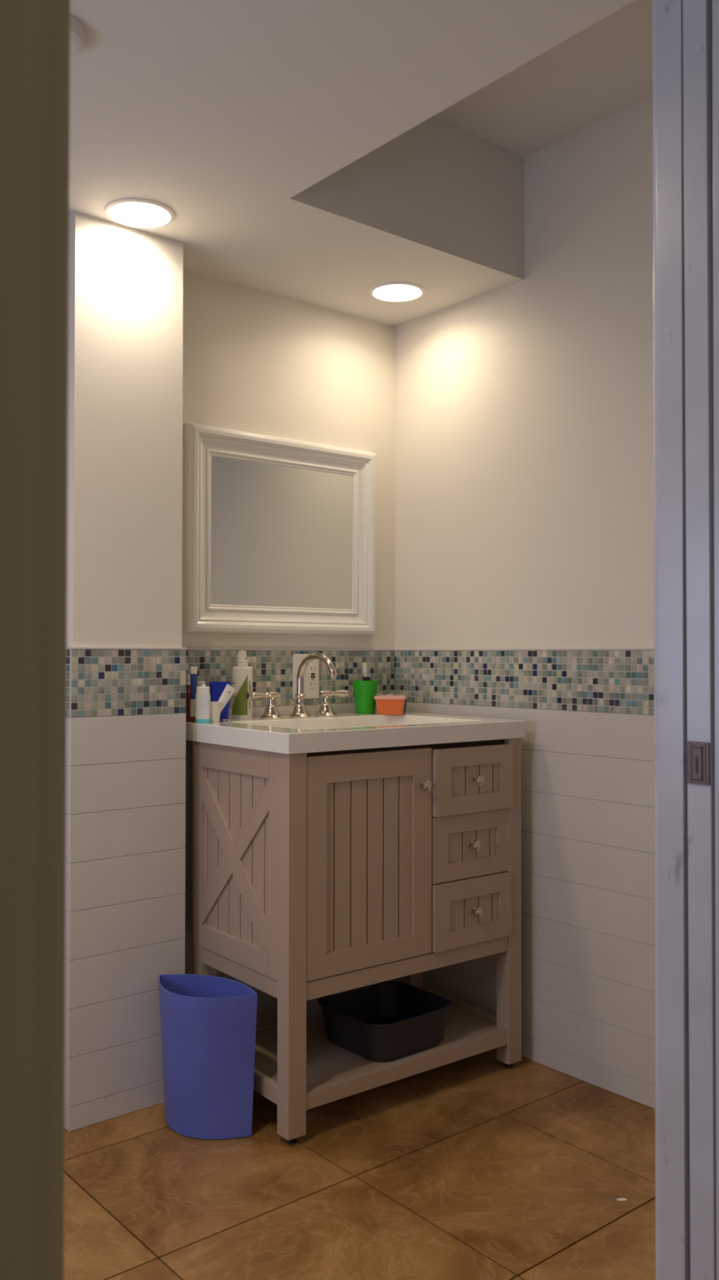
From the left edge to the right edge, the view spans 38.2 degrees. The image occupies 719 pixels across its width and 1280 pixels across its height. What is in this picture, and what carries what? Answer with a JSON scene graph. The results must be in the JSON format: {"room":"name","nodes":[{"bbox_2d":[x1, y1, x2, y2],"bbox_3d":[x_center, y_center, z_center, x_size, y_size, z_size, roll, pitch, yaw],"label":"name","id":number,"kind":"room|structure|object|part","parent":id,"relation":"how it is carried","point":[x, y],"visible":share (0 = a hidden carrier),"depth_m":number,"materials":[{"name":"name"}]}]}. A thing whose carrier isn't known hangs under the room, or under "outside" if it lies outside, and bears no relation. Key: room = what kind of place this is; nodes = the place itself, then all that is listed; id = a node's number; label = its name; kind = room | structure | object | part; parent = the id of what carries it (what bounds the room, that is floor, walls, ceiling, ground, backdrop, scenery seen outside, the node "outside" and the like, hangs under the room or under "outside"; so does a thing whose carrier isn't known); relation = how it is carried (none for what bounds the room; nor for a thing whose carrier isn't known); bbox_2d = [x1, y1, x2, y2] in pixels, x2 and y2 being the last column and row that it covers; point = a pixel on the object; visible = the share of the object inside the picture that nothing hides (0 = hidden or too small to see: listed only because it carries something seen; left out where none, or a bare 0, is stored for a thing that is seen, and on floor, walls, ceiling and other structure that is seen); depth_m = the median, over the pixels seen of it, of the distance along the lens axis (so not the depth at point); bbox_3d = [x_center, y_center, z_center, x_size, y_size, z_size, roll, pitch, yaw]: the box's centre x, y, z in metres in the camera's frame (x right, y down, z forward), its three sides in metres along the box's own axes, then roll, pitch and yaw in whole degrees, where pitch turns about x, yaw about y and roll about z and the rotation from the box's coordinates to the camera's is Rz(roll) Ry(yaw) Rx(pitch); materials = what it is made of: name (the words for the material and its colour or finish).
{"room":"bathroom","nodes":[
{"label":"bathroom","id":0,"kind":"room"},
{"bbox_2d":[64,211,186,1132],"bbox_3d":[-0.597,0.066,2.533,0.302,2.110,0.167,1,-1,-40],"label":"wall pier","id":1,"kind":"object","parent":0,"point":[125,865],"visible":0.77,"depth_m":2.46,"materials":[{"name":"paint"}]},
{"bbox_3d":[-0.546,0.020,2.473,0.300,0.005,0.009,1,-1,-40],"label":"pencil trim","id":2,"kind":"part","parent":1,"relation":"part of","materials":[{"name":"white tile"}]},
{"bbox_2d":[182,269,395,1026],"bbox_3d":[-0.957,-0.171,2.405,2.900,2.620,0.109,1,-1,-40],"label":"wall","id":3,"kind":"structure","parent":0,"point":[255,361],"depth_m":2.97,"materials":[{"name":"paint"}]},
{"bbox_2d":[184,422,375,635],"bbox_3d":[-0.205,-0.295,2.953,0.650,0.556,0.028,1,-1,-40],"label":"wall mirror","id":4,"kind":"object","parent":3,"relation":"attached to","point":[280,532],"visible":1,"depth_m":2.94,"materials":[{"name":"white paint"},{"name":"mirror glass"}]},
{"bbox_3d":[-0.212,-0.294,2.962,0.498,0.404,0.004,1,-1,-40],"label":"glass","id":5,"kind":"part","parent":4,"relation":"part of","materials":[{"name":"white mirror"}]},
{"bbox_3d":[-0.212,0.027,2.956,0.830,0.005,0.009,1,-1,-40],"label":"pencil trim","id":6,"kind":"part","parent":3,"relation":"part of","materials":[{"name":"white tile"}]},
{"bbox_2d":[292,653,319,698],"bbox_3d":[-0.153,0.105,2.993,0.093,0.129,0.009,1,-1,-40],"label":"outlet plate","id":7,"kind":"object","parent":3,"relation":"attached to","point":[311,677],"visible":0.83,"depth_m":3.00,"materials":[{"name":"white plastic"}]},
{"bbox_2d":[297,664,305,688],"bbox_3d":[-0.167,0.105,2.978,0.028,0.069,0.002,1,-1,-40],"label":"rocker switch","id":8,"kind":"object","parent":7,"relation":"attached to","point":[298,665],"depth_m":2.98,"materials":[{"name":"white plastic"}]},
{"bbox_2d":[308,664,316,688],"bbox_3d":[-0.136,0.105,3.005,0.030,0.069,0.002,1,-1,-40],"label":"receptacle","id":9,"kind":"object","parent":7,"relation":"attached to","point":[312,668],"depth_m":3.00,"materials":[{"name":"plastic"}]},
{"bbox_2d":[63,1048,655,1279],"bbox_3d":[0.188,1.131,1.006,2.900,0.060,3.700,1,-1,-40],"label":"floor","id":10,"kind":"structure","parent":0,"point":[474,1167],"depth_m":2.10,"materials":[{"name":"tile"}]},
{"bbox_2d":[158,973,257,1139],"bbox_3d":[-0.366,0.960,2.403,0.162,0.320,0.267,1,-1,-40],"label":"waste bin","id":11,"kind":"object","parent":10,"relation":"on","point":[208,1023],"visible":1,"depth_m":2.33,"materials":[{"name":"blue plastic"}]},
{"bbox_2d":[191,737,521,1144],"bbox_3d":[0.010,0.691,2.673,0.738,0.866,0.469,1,-1,-38],"label":"bathroom vanity","id":12,"kind":"object","parent":10,"relation":"on","point":[315,875],"visible":0.88,"depth_m":2.49,"materials":[{"name":"beige paint"}]},
{"bbox_3d":[-0.392,0.681,2.629,0.048,0.848,0.046,1,-1,-38],"label":"leg","id":13,"kind":"part","parent":12,"relation":"part of","materials":[{"name":"beige paint"}]},
{"bbox_3d":[-0.300,0.514,2.499,0.010,0.405,0.340,1,-1,-38],"label":"plank panel","id":14,"kind":"part","parent":12,"relation":"part of","materials":[{"name":"beige paint"}]},
{"bbox_3d":[-0.282,0.788,2.467,0.014,0.039,0.354,1,-1,-38],"label":"rail","id":15,"kind":"part","parent":12,"relation":"part of","materials":[{"name":"beige paint"}]},
{"bbox_3d":[-0.296,0.511,2.485,0.015,0.511,0.392,1,-1,-38],"label":"frame","id":16,"kind":"part","parent":12,"relation":"part of","materials":[{"name":"beige paint"}]},
{"bbox_3d":[-0.151,0.677,2.318,0.048,0.848,0.046,1,-1,-38],"label":"leg","id":17,"kind":"part","parent":12,"relation":"part of","materials":[{"name":"beige paint"}]},
{"bbox_2d":[186,711,525,754],"bbox_3d":[-0.027,0.268,2.724,0.755,0.113,0.548,1,-1,-38],"label":"countertop","id":18,"kind":"structure","parent":12,"relation":"on","point":[286,735],"depth_m":2.54,"materials":[{"name":"white"}]},
{"bbox_2d":[183,684,191,721],"bbox_3d":[-0.450,0.163,2.689,0.037,0.095,0.037,1,-1,-38],"label":"bottle","id":19,"kind":"object","parent":18,"relation":"on","point":[188,686],"visible":0.38,"depth_m":2.67,"materials":[{"name":"brown plastic"}]},
{"bbox_2d":[186,675,190,684],"bbox_3d":[-0.449,0.151,2.713,0.028,0.119,0.028,1,-1,-38],"label":"pump bottle","id":20,"kind":"object","parent":18,"relation":"on","point":[188,677],"visible":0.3,"depth_m":2.71,"materials":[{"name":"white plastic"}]},
{"bbox_2d":[190,666,197,722],"bbox_3d":[-0.424,0.139,2.655,0.021,0.142,0.017,0,-1,-18],"label":"toothpaste tube","id":21,"kind":"object","parent":18,"relation":"on","point":[193,669],"visible":0.88,"depth_m":2.65,"materials":[{"name":"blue plastic"}]},
{"bbox_2d":[197,681,205,686],"bbox_3d":[-0.417,0.160,2.715,0.037,0.102,0.037,1,-1,-38],"label":"bottle","id":22,"kind":"object","parent":18,"relation":"on","point":[199,683],"visible":0.12,"depth_m":2.70,"materials":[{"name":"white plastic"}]},
{"bbox_2d":[195,684,210,723],"bbox_3d":[-0.395,0.161,2.622,0.037,0.098,0.022,0,-1,-3],"label":"lotion bottle","id":23,"kind":"object","parent":18,"relation":"on","point":[202,715],"visible":1,"depth_m":2.61,"materials":[{"name":"white plastic"}]},
{"bbox_2d":[210,701,222,722],"bbox_3d":[-0.374,0.184,2.651,0.046,0.052,0.046,1,-1,-38],"label":"paper cup","id":24,"kind":"object","parent":18,"relation":"on","point":[215,706],"visible":0.7,"depth_m":2.63,"materials":[{"name":"white paper"}]},
{"bbox_2d":[217,684,235,711],"bbox_3d":[-0.352,0.160,2.666,0.071,0.095,0.020,1,-1,-37],"label":"toothpaste tube","id":25,"kind":"object","parent":24,"relation":"in","point":[228,691],"visible":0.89,"depth_m":2.66,"materials":[{"name":"white plastic"}]},
{"bbox_2d":[208,681,231,720],"bbox_3d":[-0.365,0.161,2.724,0.058,0.100,0.058,0,-1,-6],"label":"cup","id":26,"kind":"object","parent":18,"relation":"on","point":[216,688],"visible":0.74,"depth_m":2.70,"materials":[{"name":"blue plastic"}]},
{"bbox_2d":[231,650,253,719],"bbox_3d":[-0.317,0.120,2.805,0.055,0.184,0.033,0,-1,0],"label":"shampoo bottle","id":27,"kind":"object","parent":18,"relation":"on","point":[242,673],"visible":0.93,"depth_m":2.79,"materials":[{"name":"white plastic"}]},
{"bbox_3d":[-0.319,0.041,2.817,0.026,0.026,0.006,0,-1,10],"label":"flip lid","id":28,"kind":"part","parent":27,"relation":"part of","materials":[{"name":"white plastic"}]},
{"bbox_2d":[245,653,349,719],"bbox_3d":[-0.125,0.123,2.814,0.338,0.178,0.195,1,-1,-38],"label":"widespread faucet","id":29,"kind":"object","parent":18,"relation":"on","point":[271,712],"visible":1,"depth_m":2.85,"materials":[{"name":"silver metal"}]},
{"bbox_3d":[-0.260,0.149,2.793,0.100,0.022,0.022,1,-1,-38],"label":"lever","id":30,"kind":"part","parent":29,"relation":"part of","materials":[{"name":"silver metal"}]},
{"bbox_3d":[-0.238,0.184,2.809,0.062,0.056,0.062,1,-1,-38],"label":"handle","id":31,"kind":"part","parent":29,"relation":"part of","materials":[{"name":"silver metal"}]},
{"bbox_3d":[-0.123,0.123,2.816,0.062,0.178,0.195,1,-1,-38],"label":"spout","id":32,"kind":"part","parent":29,"relation":"part of","materials":[{"name":"silver metal"}]},
{"bbox_3d":[-0.094,0.186,2.921,0.062,0.056,0.062,1,-1,-38],"label":"handle","id":33,"kind":"part","parent":29,"relation":"part of","materials":[{"name":"silver metal"}]},
{"bbox_3d":[-0.072,0.151,2.939,0.100,0.022,0.022,1,-1,-38],"label":"lever","id":34,"kind":"part","parent":29,"relation":"part of","materials":[{"name":"silver metal"}]},
{"bbox_2d":[352,676,377,713],"bbox_3d":[0.018,0.162,3.056,0.076,0.108,0.076,1,-1,-38],"label":"cup","id":35,"kind":"object","parent":18,"relation":"on","point":[365,691],"depth_m":3.03,"materials":[{"name":"green plastic"}]},
{"bbox_2d":[363,662,367,676],"bbox_3d":[0.018,0.139,3.062,0.019,0.143,0.006,1,-1,-38],"label":"toothbrush","id":36,"kind":"object","parent":35,"relation":"in","point":[365,667],"visible":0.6,"depth_m":3.06,"materials":[{"name":"white plastic"}]},
{"bbox_3d":[0.020,0.158,3.051,0.008,0.101,0.035,0,-1,35],"label":"black razor handle","id":37,"kind":"part","parent":35,"relation":"part of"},
{"bbox_2d":[373,693,406,714],"bbox_3d":[0.089,0.186,3.019,0.093,0.059,0.068,0,-1,0],"label":"container","id":38,"kind":"object","parent":18,"relation":"on","point":[385,704],"depth_m":2.99,"materials":[{"name":"orange plastic"}]},
{"bbox_3d":[0.089,0.159,3.023,0.080,0.004,0.030,0,-1,0],"label":"foil strip","id":39,"kind":"part","parent":38,"relation":"part of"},
{"bbox_3d":[0.089,0.167,3.019,0.093,0.009,0.068,0,-1,0],"label":"lid","id":40,"kind":"part","parent":38,"relation":"part of","materials":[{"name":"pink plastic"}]},
{"bbox_2d":[403,698,407,712],"bbox_3d":[0.109,0.196,3.104,0.060,0.042,0.052,0,-1,-18],"label":"tub","id":41,"kind":"object","parent":18,"relation":"on","point":[406,700],"visible":0.2,"depth_m":3.09,"materials":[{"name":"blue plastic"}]},
{"bbox_3d":[0.024,0.514,2.442,0.372,0.500,0.020,1,-1,-38],"label":"door","id":42,"kind":"part","parent":12,"relation":"part of","materials":[{"name":"beige paint"}]},
{"bbox_2d":[253,986,507,1110],"bbox_3d":[0.002,1.031,2.678,0.730,0.046,0.426,1,-1,-38],"label":"shelf","id":43,"kind":"object","parent":12,"relation":"attached to","point":[334,1073],"depth_m":2.53,"materials":[{"name":"beige paint"}]},
{"bbox_2d":[317,980,452,1062],"bbox_3d":[0.064,0.969,2.642,0.279,0.100,0.273,1,-1,-40],"label":"plastic basin","id":44,"kind":"object","parent":12,"relation":"in","point":[388,1020],"visible":0.95,"depth_m":2.60,"materials":[{"name":"grey plastic"}]},
{"bbox_3d":[0.124,0.268,2.533,0.642,0.024,0.008,1,-1,-38],"label":"rail","id":45,"kind":"part","parent":12,"relation":"part of","materials":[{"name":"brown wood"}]},
{"bbox_3d":[0.127,0.789,2.521,0.642,0.040,0.020,1,-1,-38],"label":"rail","id":46,"kind":"part","parent":12,"relation":"part of","materials":[{"name":"beige paint"}]},
{"bbox_3d":[0.153,0.687,3.052,0.048,0.848,0.046,1,-1,-38],"label":"leg","id":47,"kind":"part","parent":12,"relation":"part of","materials":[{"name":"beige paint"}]},
{"bbox_3d":[0.161,0.353,2.521,0.028,0.028,0.026,1,-1,-38],"label":"knob","id":48,"kind":"part","parent":12,"relation":"part of","materials":[{"name":"silver metal"}]},
{"bbox_3d":[0.280,0.519,2.641,0.268,0.164,0.020,1,-1,-38],"label":"drawer","id":49,"kind":"part","parent":12,"relation":"part of","materials":[{"name":"beige paint"}]},
{"bbox_3d":[0.285,0.686,2.632,0.268,0.163,0.020,1,-1,-38],"label":"drawer","id":50,"kind":"part","parent":12,"relation":"part of","materials":[{"name":"beige paint"}]},
{"bbox_3d":[0.288,0.353,2.633,0.268,0.164,0.020,1,-1,-38],"label":"drawer","id":51,"kind":"part","parent":12,"relation":"part of","materials":[{"name":"beige paint"}]},
{"bbox_3d":[0.293,0.520,2.629,0.028,0.028,0.026,1,-1,-38],"label":"knob","id":52,"kind":"part","parent":12,"relation":"part of","materials":[{"name":"silver metal"}]},
{"bbox_3d":[0.297,0.687,2.621,0.028,0.028,0.026,1,-1,-38],"label":"knob","id":53,"kind":"part","parent":12,"relation":"part of","materials":[{"name":"silver metal"}]},
{"bbox_3d":[0.300,0.354,2.622,0.028,0.028,0.026,1,-1,-38],"label":"knob","id":54,"kind":"part","parent":12,"relation":"part of","materials":[{"name":"silver metal"}]},
{"bbox_3d":[0.395,0.683,2.741,0.048,0.848,0.046,1,-1,-38],"label":"leg","id":55,"kind":"part","parent":12,"relation":"part of","materials":[{"name":"beige paint"}]},
{"bbox_2d":[616,1198,626,1201],"bbox_3d":[0.523,1.115,2.068,0.020,0.002,0.010,0,-1,-2],"label":"paper scrap","id":56,"kind":"object","parent":10,"relation":"on","point":[617,1199],"visible":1,"depth_m":2.07,"materials":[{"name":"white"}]},
{"bbox_2d":[69,0,652,326],"bbox_3d":[-0.396,-1.218,1.745,2.700,0.438,1.660,1,-1,-40],"label":"ceiling","id":57,"kind":"structure","parent":0,"point":[323,153],"depth_m":2.17,"materials":[{"name":"white paint"}]},
{"bbox_2d":[70,14,84,55],"bbox_3d":[-0.502,-0.986,1.694,0.104,0.029,0.104,1,-1,-40],"label":"smoke detector","id":58,"kind":"object","parent":57,"relation":"attached to","point":[77,29],"visible":0.22,"depth_m":1.69,"materials":[{"name":"white paint"}]},
{"bbox_2d":[104,197,175,228],"bbox_3d":[-0.508,-0.987,2.407,0.161,0.006,0.161,1,-1,-40],"label":"recessed light","id":59,"kind":"object","parent":57,"relation":"in","point":[135,212],"visible":1,"depth_m":2.40,"materials":[{"name":"white glass"}]},
{"bbox_2d":[368,280,426,302],"bbox_3d":[0.106,-0.980,2.925,0.161,0.006,0.161,1,-1,-40],"label":"recessed light","id":60,"kind":"object","parent":57,"relation":"in","point":[394,291],"visible":1,"depth_m":2.92,"materials":[{"name":"white glass"}]},
{"bbox_2d":[394,95,655,1109],"bbox_3d":[0.711,-0.167,2.580,0.109,2.620,1.770,1,-1,-40],"label":"wall","id":61,"kind":"structure","parent":0,"point":[524,420],"depth_m":2.72,"materials":[{"name":"paint"}]},
{"bbox_3d":[0.637,0.023,2.588,0.009,0.005,1.660,1,-1,-40],"label":"pencil trim","id":62,"kind":"part","parent":61,"relation":"part of","materials":[{"name":"white tile"}]},
{"bbox_3d":[0.168,-0.188,1.050,2.700,2.620,0.110,1,-1,-40],"label":"wall","id":63,"kind":"structure","parent":0,"visible":0},
{"bbox_2d":[0,0,70,1279],"bbox_3d":[-0.215,0.031,0.645,0.070,2.130,0.020,1,-1,-40],"label":"trim","id":64,"kind":"structure","parent":63,"relation":"attached to","point":[35,34],"depth_m":0.65,"materials":[{"name":"beige paint"}]},
{"bbox_2d":[652,0,690,1279],"bbox_3d":[0.403,0.076,1.299,0.064,2.060,0.046,1,-1,-40],"label":"trim","id":65,"kind":"structure","parent":63,"relation":"attached to","point":[673,1211],"depth_m":1.27,"materials":[{"name":"paint"}]},
{"bbox_2d":[683,0,716,1279],"bbox_3d":[0.705,0.089,1.493,0.784,2.020,0.035,1,-1,-40],"label":"door","id":66,"kind":"structure","parent":63,"relation":"in","point":[697,14],"depth_m":1.25,"materials":[{"name":"paint"}]},
{"bbox_3d":[0.405,0.147,1.243,0.004,0.042,0.012,1,-1,-40],"label":"pull lever","id":67,"kind":"part","parent":66,"relation":"part of","materials":[{"name":"silver metal"}]},
{"bbox_3d":[0.407,0.147,1.245,0.007,0.051,0.030,1,-1,-40],"label":"edge pull","id":68,"kind":"part","parent":66,"relation":"part of","materials":[{"name":"silver metal"}]},
{"bbox_2d":[712,0,718,1279],"bbox_3d":[0.436,0.075,1.218,0.012,2.060,0.038,1,-1,-40],"label":"trim","id":69,"kind":"structure","parent":63,"relation":"attached to","point":[715,2],"depth_m":1.23,"materials":[{"name":"paint"}]}
]}

